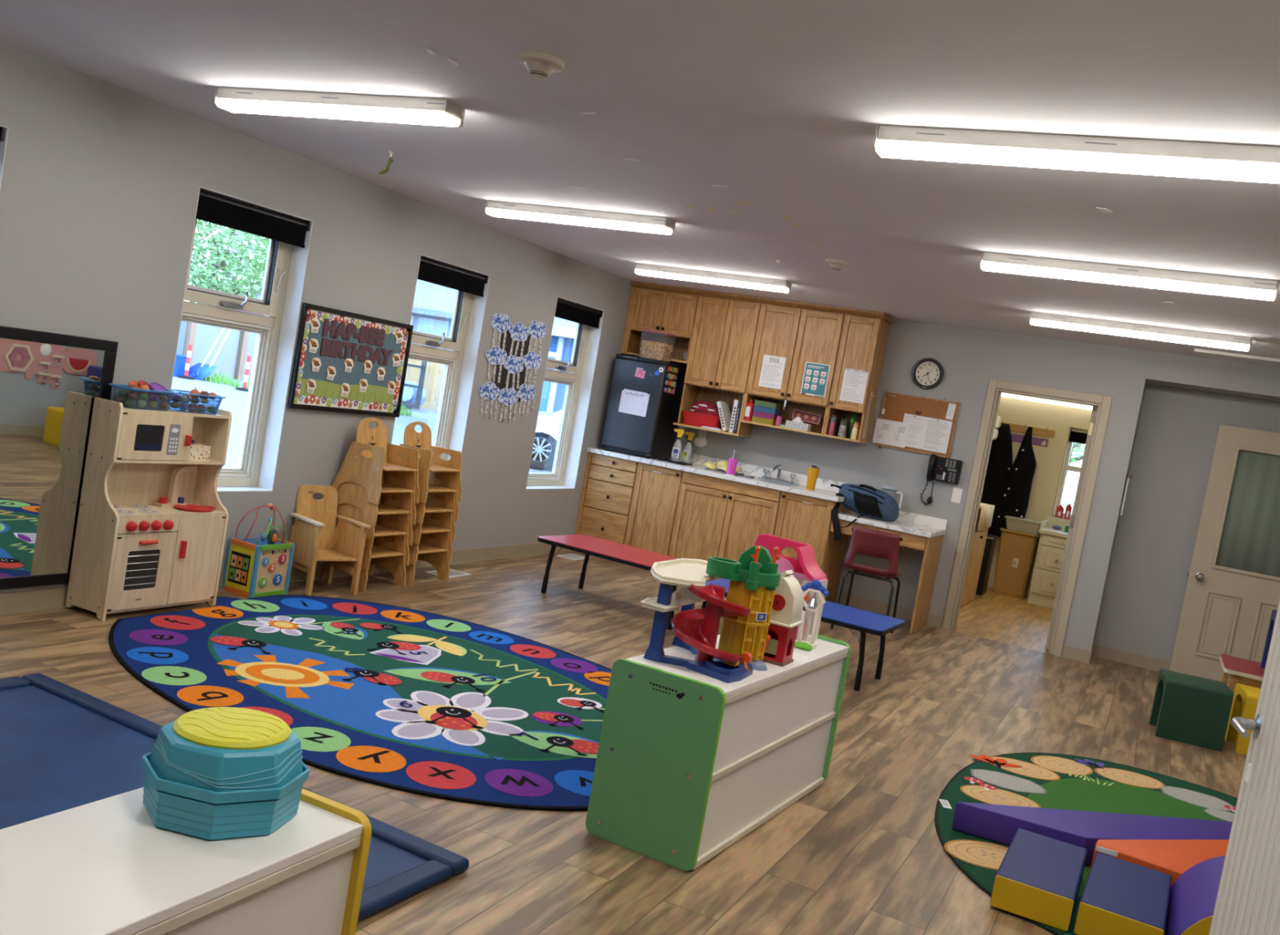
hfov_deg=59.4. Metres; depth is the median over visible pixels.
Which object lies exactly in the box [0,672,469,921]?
floor mat
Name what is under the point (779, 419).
lotion bottle
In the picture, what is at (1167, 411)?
wall
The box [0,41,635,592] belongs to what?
wall
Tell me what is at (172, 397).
food
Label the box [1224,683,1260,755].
chair
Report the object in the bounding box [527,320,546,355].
craft
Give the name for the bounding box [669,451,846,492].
backsplash
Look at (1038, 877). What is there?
foam block
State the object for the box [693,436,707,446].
night light
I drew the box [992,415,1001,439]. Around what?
tub
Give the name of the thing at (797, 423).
tissue box
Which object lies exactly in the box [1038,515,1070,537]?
countertop
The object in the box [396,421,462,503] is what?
chair
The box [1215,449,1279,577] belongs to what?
curtain
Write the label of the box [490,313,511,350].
craft
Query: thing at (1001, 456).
coat
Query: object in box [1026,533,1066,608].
drawer unit
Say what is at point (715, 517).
base cabinet
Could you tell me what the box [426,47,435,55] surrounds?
chip
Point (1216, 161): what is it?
ceiling light
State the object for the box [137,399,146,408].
food
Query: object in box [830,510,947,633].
desk
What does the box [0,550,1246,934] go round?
floor
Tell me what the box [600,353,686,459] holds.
mini fridge
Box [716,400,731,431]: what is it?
binder
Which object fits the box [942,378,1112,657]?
trim
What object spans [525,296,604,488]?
window
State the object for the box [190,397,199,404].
food
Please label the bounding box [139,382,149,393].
food
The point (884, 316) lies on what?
trim
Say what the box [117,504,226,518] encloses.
countertop
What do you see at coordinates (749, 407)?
detergent bottle
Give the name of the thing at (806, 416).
picture card
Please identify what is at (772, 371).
notice
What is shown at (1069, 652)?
baseboard
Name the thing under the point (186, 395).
food
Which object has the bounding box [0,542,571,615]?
baseboard
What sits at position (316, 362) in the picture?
cutout
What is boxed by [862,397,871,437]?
card
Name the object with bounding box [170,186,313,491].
window
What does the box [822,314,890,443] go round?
upper cabinet
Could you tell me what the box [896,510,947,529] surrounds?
backsplash
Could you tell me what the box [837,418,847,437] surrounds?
water bottle
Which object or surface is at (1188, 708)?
chair
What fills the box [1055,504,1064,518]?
house
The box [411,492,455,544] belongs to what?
chair
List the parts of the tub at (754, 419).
craft tub, craft tub, craft tub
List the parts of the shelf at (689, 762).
panel, rail, panel, panel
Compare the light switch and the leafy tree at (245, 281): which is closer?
the light switch
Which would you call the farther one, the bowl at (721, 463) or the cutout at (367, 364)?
the bowl at (721, 463)
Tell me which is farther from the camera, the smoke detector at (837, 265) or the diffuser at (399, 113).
the smoke detector at (837, 265)
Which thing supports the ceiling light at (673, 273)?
attached to the ceiling
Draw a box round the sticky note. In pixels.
[634,368,645,378]
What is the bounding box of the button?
[776,259,782,263]
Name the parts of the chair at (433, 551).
panel, seat, panel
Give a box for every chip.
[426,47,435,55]
[448,58,458,65]
[579,111,595,114]
[623,158,639,161]
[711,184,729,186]
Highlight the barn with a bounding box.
[761,569,804,666]
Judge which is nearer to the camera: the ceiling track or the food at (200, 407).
the food at (200, 407)
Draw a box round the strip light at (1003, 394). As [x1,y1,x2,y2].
[1000,392,1093,410]
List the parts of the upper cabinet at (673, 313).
door, door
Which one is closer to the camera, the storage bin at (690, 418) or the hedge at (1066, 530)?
the storage bin at (690, 418)
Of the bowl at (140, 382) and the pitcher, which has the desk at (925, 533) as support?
the pitcher
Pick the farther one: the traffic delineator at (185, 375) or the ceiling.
the traffic delineator at (185, 375)
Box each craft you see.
[478,381,500,419]
[484,346,506,382]
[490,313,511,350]
[497,387,518,422]
[503,355,524,388]
[508,322,528,358]
[516,383,536,417]
[522,351,542,386]
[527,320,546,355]
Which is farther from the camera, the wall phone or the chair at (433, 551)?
the wall phone
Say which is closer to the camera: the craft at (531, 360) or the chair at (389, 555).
the chair at (389, 555)
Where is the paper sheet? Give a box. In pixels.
[491,329,530,402]
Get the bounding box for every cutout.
[306,378,315,393]
[309,337,318,353]
[310,318,320,333]
[311,357,321,371]
[326,365,336,380]
[341,382,350,396]
[344,358,353,372]
[359,378,368,391]
[364,360,372,373]
[377,367,385,380]
[387,380,395,394]
[392,353,400,365]
[395,329,403,343]
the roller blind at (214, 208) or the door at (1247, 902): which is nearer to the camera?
the door at (1247, 902)
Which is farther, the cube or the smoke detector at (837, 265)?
the smoke detector at (837, 265)
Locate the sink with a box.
[735,475,800,485]
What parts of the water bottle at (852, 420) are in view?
lid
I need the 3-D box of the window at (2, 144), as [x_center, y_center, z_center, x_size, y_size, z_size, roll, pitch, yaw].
[-3.108,-0.694,4.513,0.210,1.595,0.850,11,4,25]
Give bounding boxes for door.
[1044,405,1097,648]
[1168,424,1279,681]
[1208,599,1279,934]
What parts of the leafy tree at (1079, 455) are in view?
crown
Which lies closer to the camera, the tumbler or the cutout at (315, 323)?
the cutout at (315, 323)
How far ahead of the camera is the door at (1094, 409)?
9.09 m
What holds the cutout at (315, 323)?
attached to the notice board at (342, 335)
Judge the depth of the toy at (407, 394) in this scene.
33.84 m
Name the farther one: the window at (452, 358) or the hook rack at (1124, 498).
the hook rack at (1124, 498)
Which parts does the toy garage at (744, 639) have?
post, post, lever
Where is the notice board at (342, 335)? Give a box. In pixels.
[287,302,413,417]
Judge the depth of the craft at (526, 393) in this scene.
8.96 m
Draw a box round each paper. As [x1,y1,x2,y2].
[871,417,909,447]
[902,413,926,448]
[920,417,952,453]
[945,403,956,419]
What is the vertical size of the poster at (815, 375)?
0.276 m
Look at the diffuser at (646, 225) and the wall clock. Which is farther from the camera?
the wall clock
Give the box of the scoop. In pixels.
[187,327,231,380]
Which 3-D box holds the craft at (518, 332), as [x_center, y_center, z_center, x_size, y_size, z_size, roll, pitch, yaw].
[-0.947,-0.980,8.694,0.006,0.285,0.297,11,4,25]
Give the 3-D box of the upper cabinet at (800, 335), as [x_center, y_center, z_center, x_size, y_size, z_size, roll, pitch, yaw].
[1.357,-0.843,9.739,0.748,1.043,0.355,11,4,25]
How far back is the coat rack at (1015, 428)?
12.60 m
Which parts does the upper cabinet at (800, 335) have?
door, door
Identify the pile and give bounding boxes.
[700,425,722,431]
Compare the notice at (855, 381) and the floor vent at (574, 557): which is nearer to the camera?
the notice at (855, 381)
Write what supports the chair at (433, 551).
on the floor
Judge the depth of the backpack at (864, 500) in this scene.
9.12 m
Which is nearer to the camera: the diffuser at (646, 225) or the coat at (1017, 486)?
the diffuser at (646, 225)
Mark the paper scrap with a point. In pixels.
(1103, 210)
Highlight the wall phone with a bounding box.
[920,453,963,505]
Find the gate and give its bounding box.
[401,360,426,409]
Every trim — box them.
[631,280,894,323]
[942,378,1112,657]
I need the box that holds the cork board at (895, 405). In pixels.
[875,391,959,457]
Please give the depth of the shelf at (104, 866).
1.87 m
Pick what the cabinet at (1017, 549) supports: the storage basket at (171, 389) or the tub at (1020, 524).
the tub at (1020, 524)
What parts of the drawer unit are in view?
drawer, raised panel, drawer, drawer, raised panel, raised panel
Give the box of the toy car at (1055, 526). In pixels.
[1052,524,1061,529]
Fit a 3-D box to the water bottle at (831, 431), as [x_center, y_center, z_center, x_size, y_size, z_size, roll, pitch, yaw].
[1.630,-0.357,9.504,0.055,0.173,0.054,11,4,25]
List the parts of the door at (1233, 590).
knob, panel moulding, panel moulding, panel moulding, panel moulding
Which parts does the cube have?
corner post, orange rail, animal panel, orange rail, corner post, green rail, green rail, orange rail, corner post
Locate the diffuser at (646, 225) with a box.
[486,208,667,234]
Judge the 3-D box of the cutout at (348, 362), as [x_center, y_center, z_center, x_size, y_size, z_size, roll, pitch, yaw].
[-1.813,-0.637,6.996,0.002,0.085,0.088,11,4,25]
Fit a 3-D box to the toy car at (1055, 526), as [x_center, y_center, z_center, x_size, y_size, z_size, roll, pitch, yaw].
[4.579,0.660,12.336,0.098,0.050,0.058,11,4,25]
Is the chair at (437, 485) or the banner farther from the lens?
the banner
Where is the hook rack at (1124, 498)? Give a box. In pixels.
[1120,474,1133,515]
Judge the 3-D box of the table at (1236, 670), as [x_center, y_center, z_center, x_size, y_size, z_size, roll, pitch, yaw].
[4.082,1.533,7.239,0.673,0.425,0.671,11,4,25]
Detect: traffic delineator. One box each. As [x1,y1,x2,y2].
[177,344,194,379]
[235,355,251,391]
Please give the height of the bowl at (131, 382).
0.050 m
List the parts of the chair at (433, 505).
panel, seat, panel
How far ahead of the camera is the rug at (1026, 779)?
5.25 m
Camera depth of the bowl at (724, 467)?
9.73 m
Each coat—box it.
[980,422,1013,533]
[987,426,1036,537]
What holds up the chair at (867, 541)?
on the floor
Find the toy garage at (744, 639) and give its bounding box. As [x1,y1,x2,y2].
[640,545,781,683]
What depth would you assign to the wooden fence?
36.21 m
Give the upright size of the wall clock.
0.264 m
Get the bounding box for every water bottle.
[827,414,836,435]
[835,412,845,436]
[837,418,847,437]
[846,413,856,438]
[850,422,858,439]
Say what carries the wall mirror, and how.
attached to the wall at (101, 180)
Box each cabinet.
[574,451,638,544]
[620,286,699,364]
[624,462,683,555]
[668,471,782,561]
[673,295,761,437]
[740,302,844,435]
[773,490,851,602]
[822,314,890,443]
[992,527,1040,598]
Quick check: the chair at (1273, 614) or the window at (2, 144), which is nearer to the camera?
the window at (2, 144)
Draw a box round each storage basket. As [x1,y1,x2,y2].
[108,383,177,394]
[165,388,226,414]
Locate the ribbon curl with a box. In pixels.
[378,157,393,174]
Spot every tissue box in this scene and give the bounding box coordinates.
[187,443,211,460]
[784,416,811,431]
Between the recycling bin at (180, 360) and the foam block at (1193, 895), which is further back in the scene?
the recycling bin at (180, 360)
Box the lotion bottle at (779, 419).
[775,409,782,426]
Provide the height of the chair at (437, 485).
0.505 m
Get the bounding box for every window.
[0,124,8,189]
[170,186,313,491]
[391,254,489,460]
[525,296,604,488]
[1051,426,1088,519]
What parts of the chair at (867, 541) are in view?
leg, leg, backrest, seat, leg, leg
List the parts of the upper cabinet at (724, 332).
door, door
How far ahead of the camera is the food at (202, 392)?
5.79 m
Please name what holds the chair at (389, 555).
on the floor
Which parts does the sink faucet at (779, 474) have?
spout, plate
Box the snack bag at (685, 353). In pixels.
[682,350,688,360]
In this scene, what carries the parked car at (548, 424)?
on the ground
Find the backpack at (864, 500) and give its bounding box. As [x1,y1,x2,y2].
[830,483,899,541]
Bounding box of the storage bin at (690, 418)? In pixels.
[681,409,722,429]
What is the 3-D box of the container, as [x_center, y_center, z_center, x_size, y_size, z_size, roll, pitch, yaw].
[0.151,-1.086,10.043,0.266,0.256,0.199,11,4,25]
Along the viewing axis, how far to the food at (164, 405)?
5.59 m
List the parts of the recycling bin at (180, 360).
lid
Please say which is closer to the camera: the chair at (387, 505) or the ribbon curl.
the ribbon curl
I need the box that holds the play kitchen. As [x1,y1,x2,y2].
[65,396,231,621]
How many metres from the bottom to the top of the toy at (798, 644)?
0.026 m
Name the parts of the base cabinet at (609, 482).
drawer, drawer, drawer, drawer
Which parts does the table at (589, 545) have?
leg, leg, leg, leg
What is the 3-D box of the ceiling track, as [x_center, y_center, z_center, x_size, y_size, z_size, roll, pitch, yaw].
[4.607,-0.727,7.835,1.350,0.020,0.040,11,4,25]
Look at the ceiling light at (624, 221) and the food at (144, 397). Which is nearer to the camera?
the food at (144, 397)
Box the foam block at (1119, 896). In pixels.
[1074,852,1171,934]
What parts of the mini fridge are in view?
hinge plate, door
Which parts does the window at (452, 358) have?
sash, frame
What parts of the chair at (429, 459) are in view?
panel, backrest, seat, panel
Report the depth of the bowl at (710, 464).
9.80 m
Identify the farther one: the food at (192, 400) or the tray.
the tray
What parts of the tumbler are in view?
lid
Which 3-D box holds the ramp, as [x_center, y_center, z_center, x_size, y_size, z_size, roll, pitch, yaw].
[2.041,1.501,4.608,1.623,0.115,0.336,8,4,-24]
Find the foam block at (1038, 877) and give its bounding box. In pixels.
[990,827,1087,930]
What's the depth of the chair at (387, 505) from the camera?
7.23 m
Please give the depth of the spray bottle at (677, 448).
10.02 m
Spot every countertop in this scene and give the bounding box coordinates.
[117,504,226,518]
[586,447,846,502]
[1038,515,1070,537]
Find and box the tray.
[657,458,692,465]
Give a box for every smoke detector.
[516,50,564,79]
[824,258,850,271]
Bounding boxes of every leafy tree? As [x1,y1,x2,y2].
[187,218,269,309]
[1060,442,1085,504]
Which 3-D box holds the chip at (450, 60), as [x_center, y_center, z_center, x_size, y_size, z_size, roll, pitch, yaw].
[-0.630,-1.368,3.790,0.014,0.003,0.065,11,4,22]
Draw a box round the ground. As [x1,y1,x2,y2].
[168,376,1074,514]
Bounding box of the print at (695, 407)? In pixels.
[689,404,715,411]
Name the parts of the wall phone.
cord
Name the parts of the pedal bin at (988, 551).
lid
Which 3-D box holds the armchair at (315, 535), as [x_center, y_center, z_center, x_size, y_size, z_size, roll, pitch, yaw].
[-1.903,0.440,6.810,0.367,0.607,0.356,13,5,43]
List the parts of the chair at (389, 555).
panel, seat, panel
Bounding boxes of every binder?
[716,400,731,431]
[728,400,742,432]
[733,401,742,433]
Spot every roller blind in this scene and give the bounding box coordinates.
[0,127,5,141]
[195,187,311,248]
[417,256,488,297]
[554,297,603,328]
[1068,431,1087,444]
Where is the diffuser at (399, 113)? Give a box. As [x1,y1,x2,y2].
[217,97,455,126]
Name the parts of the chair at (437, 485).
panel, seat, panel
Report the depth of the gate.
33.67 m
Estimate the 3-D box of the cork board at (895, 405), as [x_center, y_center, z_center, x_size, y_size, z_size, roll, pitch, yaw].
[2.335,-0.374,9.460,0.636,0.492,0.018,11,4,25]
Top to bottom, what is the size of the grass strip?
0.300 m
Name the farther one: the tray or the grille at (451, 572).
the tray
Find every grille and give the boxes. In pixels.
[431,569,464,575]
[561,554,584,559]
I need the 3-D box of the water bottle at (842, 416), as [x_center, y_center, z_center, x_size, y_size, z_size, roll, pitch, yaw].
[1.710,-0.363,9.543,0.057,0.208,0.056,11,4,25]
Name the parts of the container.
lid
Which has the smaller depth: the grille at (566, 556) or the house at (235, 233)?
the grille at (566, 556)
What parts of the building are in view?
corner post, corner post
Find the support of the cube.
on the floor
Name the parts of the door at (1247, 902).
lever handle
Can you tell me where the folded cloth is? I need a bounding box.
[689,400,719,416]
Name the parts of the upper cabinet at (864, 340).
door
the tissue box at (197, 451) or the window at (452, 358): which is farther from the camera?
the window at (452, 358)
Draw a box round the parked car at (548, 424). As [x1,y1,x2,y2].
[529,408,562,469]
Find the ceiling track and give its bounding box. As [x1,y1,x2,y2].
[1194,348,1279,362]
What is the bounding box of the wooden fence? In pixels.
[404,358,444,410]
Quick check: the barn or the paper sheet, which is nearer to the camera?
the barn
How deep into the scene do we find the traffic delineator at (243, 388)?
28.75 m
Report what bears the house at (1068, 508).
on the countertop at (1046, 526)
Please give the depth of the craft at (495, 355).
8.47 m
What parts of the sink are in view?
bowl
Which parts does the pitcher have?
lid, handle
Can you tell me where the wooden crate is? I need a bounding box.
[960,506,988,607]
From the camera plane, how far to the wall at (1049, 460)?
12.58 m
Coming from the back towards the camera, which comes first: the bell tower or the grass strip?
the grass strip
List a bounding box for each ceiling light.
[213,86,465,127]
[484,200,675,235]
[634,262,791,293]
[873,124,1279,183]
[979,251,1279,301]
[1029,311,1252,351]
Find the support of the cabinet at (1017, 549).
on the floor
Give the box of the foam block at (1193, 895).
[1164,855,1225,934]
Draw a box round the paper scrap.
[1096,207,1112,213]
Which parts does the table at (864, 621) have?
leg, leg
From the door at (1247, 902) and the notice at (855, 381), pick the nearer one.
the door at (1247, 902)
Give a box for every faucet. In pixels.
[152,465,196,506]
[761,463,795,484]
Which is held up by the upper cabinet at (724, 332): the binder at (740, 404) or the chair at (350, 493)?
the binder at (740, 404)
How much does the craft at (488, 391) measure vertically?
0.285 m
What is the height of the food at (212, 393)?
0.037 m
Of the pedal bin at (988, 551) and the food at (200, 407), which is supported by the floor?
the pedal bin at (988, 551)
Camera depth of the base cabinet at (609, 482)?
10.01 m
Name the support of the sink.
in the countertop at (823, 489)
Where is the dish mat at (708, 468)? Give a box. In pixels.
[704,467,744,475]
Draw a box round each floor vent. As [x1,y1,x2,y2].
[424,568,471,577]
[555,553,591,560]
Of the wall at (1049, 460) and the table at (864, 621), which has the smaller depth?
the table at (864, 621)
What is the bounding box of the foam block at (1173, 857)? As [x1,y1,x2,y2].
[1089,839,1228,887]
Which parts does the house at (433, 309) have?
pane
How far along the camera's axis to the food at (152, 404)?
5.52 m
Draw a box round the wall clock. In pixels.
[911,357,943,389]
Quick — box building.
[176,320,257,379]
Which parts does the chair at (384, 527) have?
panel, seat, panel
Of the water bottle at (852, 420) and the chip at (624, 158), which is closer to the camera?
the chip at (624, 158)
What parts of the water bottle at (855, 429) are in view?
lid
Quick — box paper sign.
[617,388,649,417]
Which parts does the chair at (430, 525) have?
panel, seat, panel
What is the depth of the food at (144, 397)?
5.47 m
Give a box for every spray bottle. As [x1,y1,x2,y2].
[670,428,684,462]
[680,431,694,463]
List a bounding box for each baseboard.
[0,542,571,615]
[835,591,1170,671]
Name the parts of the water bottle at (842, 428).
lid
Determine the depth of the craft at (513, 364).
8.72 m
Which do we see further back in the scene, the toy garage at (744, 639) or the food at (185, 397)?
the food at (185, 397)
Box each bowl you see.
[128,380,139,391]
[137,380,150,387]
[149,382,166,395]
[173,503,215,511]
[704,461,716,469]
[715,460,728,466]
[720,464,727,471]
[735,466,742,471]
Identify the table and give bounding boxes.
[537,534,706,629]
[705,577,905,690]
[1219,653,1265,694]
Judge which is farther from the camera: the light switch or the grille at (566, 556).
the grille at (566, 556)
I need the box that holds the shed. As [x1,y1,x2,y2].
[538,316,577,412]
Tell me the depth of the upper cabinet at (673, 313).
10.18 m
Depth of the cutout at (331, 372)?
6.86 m
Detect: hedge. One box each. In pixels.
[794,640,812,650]
[1064,525,1069,532]
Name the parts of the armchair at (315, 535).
leg, arm panel, armrest, leg, backrest, leg, seat, arm panel, armrest, leg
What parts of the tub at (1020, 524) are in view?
lid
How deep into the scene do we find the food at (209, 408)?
5.86 m
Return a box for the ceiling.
[0,0,1279,367]
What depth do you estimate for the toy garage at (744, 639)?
3.98 m
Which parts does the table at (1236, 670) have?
leg, leg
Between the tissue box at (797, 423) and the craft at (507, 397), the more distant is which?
the tissue box at (797, 423)
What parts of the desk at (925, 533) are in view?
drawer, drawer, panel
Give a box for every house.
[200,227,264,315]
[407,279,457,396]
[752,533,827,641]
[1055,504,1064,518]
[1063,502,1072,519]
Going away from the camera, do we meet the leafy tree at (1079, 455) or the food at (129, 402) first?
the food at (129, 402)
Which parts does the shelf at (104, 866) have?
rail, panel, panel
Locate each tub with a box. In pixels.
[751,400,780,425]
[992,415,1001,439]
[1004,515,1040,534]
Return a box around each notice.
[758,354,786,389]
[839,368,868,403]
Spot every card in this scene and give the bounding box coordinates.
[791,408,821,424]
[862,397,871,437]
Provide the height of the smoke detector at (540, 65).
0.060 m
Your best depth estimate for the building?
32.73 m
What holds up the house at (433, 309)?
on the ground
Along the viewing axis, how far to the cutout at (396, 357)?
7.40 m
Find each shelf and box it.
[0,786,371,934]
[115,458,222,464]
[585,634,850,871]
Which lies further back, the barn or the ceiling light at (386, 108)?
the ceiling light at (386, 108)
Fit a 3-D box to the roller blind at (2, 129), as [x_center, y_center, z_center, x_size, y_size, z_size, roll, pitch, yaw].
[-2.938,-1.364,4.443,0.068,0.196,0.838,11,4,25]
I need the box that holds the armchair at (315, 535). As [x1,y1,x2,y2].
[288,484,370,595]
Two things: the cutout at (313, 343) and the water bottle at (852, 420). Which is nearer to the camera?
the cutout at (313, 343)
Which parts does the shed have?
door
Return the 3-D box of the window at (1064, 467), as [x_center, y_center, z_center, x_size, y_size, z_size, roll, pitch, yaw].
[4.962,0.099,12.429,0.580,1.010,0.120,11,4,25]
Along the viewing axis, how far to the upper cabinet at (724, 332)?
9.90 m
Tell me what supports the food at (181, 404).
in the storage basket at (171, 389)
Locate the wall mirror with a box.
[0,325,118,589]
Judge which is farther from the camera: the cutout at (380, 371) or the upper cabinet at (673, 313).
the upper cabinet at (673, 313)
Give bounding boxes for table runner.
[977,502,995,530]
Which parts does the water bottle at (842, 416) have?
lid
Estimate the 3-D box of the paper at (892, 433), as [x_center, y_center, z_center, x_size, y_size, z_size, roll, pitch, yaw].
[2.130,-0.294,9.544,0.280,0.210,0.002,11,4,25]
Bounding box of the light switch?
[951,487,962,502]
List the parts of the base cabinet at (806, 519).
door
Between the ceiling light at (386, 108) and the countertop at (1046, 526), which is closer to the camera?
the ceiling light at (386, 108)
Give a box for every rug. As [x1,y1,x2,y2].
[108,594,611,811]
[934,751,1237,934]
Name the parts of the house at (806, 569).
attic seat, door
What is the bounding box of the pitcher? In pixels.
[880,484,902,508]
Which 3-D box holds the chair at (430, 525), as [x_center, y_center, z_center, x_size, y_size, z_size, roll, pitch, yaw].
[-1.517,0.364,7.625,0.384,0.505,0.420,11,4,25]
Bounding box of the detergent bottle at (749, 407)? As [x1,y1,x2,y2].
[743,400,754,421]
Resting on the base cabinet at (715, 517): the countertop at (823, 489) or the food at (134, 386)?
the countertop at (823, 489)
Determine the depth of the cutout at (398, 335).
7.38 m
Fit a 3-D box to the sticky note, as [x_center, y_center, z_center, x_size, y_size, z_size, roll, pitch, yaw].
[0.000,-0.831,9.951,0.100,0.079,0.002,11,4,25]
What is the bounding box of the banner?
[1011,433,1048,447]
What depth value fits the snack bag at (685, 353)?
10.11 m
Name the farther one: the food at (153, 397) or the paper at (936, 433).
the paper at (936, 433)
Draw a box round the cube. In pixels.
[222,502,295,598]
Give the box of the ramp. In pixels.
[951,801,1232,865]
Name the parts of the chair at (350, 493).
panel, backrest, seat, panel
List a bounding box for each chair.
[316,534,406,592]
[331,417,419,504]
[335,492,413,548]
[337,470,416,526]
[360,513,409,570]
[367,531,449,586]
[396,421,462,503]
[408,511,452,565]
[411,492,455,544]
[415,471,458,524]
[830,525,901,633]
[1148,668,1233,751]
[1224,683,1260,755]
[1260,609,1276,667]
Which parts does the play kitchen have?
panel, burner, burner, knob, burner, oven door, knob, handle, control panel, burner, microwave door, panel, knob, board, knob, handle, handle, cupboard door, panel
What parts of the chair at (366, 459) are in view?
panel, backrest, seat, panel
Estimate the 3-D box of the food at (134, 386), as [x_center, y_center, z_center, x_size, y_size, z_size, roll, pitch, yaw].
[-2.440,-0.381,5.413,0.046,0.038,0.053,11,4,25]
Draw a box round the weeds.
[193,368,249,388]
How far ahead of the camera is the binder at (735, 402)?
9.87 m
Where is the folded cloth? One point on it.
(706, 407)
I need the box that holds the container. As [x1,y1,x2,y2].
[640,328,676,362]
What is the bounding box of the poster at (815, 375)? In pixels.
[800,361,830,397]
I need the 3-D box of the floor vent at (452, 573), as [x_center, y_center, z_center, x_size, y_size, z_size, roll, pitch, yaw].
[-1.371,0.757,8.029,0.190,0.004,0.320,11,4,25]
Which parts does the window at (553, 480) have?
frame, sash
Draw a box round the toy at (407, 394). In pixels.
[401,380,426,408]
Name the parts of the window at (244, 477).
sash, frame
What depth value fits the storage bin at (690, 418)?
9.96 m
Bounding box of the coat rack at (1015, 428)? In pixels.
[1000,422,1055,437]
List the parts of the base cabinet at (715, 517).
door, door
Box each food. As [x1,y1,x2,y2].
[114,396,126,404]
[118,390,128,397]
[124,399,136,407]
[128,384,139,392]
[128,391,137,399]
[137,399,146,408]
[138,392,148,400]
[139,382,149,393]
[147,400,156,408]
[148,393,158,401]
[158,401,168,408]
[159,395,168,401]
[170,394,181,402]
[170,401,179,408]
[178,396,188,403]
[178,403,187,410]
[181,394,190,402]
[187,401,197,412]
[189,387,199,399]
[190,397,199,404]
[196,404,205,413]
[199,390,209,399]
[200,398,208,403]
[206,405,217,413]
[208,391,217,399]
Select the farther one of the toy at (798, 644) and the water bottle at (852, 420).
the water bottle at (852, 420)
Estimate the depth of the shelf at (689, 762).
3.77 m
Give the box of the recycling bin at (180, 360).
[173,354,191,376]
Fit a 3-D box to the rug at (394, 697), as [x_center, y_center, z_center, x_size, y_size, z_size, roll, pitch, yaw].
[-1.062,0.986,5.288,3.154,0.016,2.452,11,4,25]
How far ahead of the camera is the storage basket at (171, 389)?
5.76 m
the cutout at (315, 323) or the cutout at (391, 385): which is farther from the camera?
the cutout at (391, 385)
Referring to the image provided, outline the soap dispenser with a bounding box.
[726,449,739,475]
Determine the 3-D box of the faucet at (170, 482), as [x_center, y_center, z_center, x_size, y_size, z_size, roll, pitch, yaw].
[-2.424,0.093,5.856,0.072,0.213,0.195,11,4,25]
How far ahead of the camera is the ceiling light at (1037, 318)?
7.32 m
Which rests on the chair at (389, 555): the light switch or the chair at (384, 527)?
the chair at (384, 527)
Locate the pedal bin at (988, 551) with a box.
[974,533,997,598]
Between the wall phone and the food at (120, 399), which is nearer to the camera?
the food at (120, 399)
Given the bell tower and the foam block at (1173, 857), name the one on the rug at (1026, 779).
the foam block at (1173, 857)
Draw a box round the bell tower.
[795,579,828,649]
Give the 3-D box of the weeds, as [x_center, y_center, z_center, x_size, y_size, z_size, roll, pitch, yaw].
[-11.801,-2.563,30.849,3.648,0.348,1.207,11,4,25]
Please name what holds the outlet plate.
attached to the wall at (1167, 411)
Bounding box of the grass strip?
[399,403,412,416]
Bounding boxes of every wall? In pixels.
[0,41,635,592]
[639,318,1279,662]
[986,396,1092,595]
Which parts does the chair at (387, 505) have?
panel, seat, panel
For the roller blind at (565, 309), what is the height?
0.196 m
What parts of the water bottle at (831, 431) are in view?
lid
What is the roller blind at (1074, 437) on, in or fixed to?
attached to the window at (1064, 467)
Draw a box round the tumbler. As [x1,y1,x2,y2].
[805,465,820,490]
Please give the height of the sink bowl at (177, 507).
0.022 m
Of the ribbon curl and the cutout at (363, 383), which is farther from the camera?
the cutout at (363, 383)
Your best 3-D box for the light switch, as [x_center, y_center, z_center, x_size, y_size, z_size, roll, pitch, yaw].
[2.628,0.232,9.319,0.074,0.120,0.010,11,4,25]
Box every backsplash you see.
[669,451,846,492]
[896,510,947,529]
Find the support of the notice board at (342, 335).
attached to the wall at (101, 180)
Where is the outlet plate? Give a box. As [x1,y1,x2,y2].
[697,430,706,438]

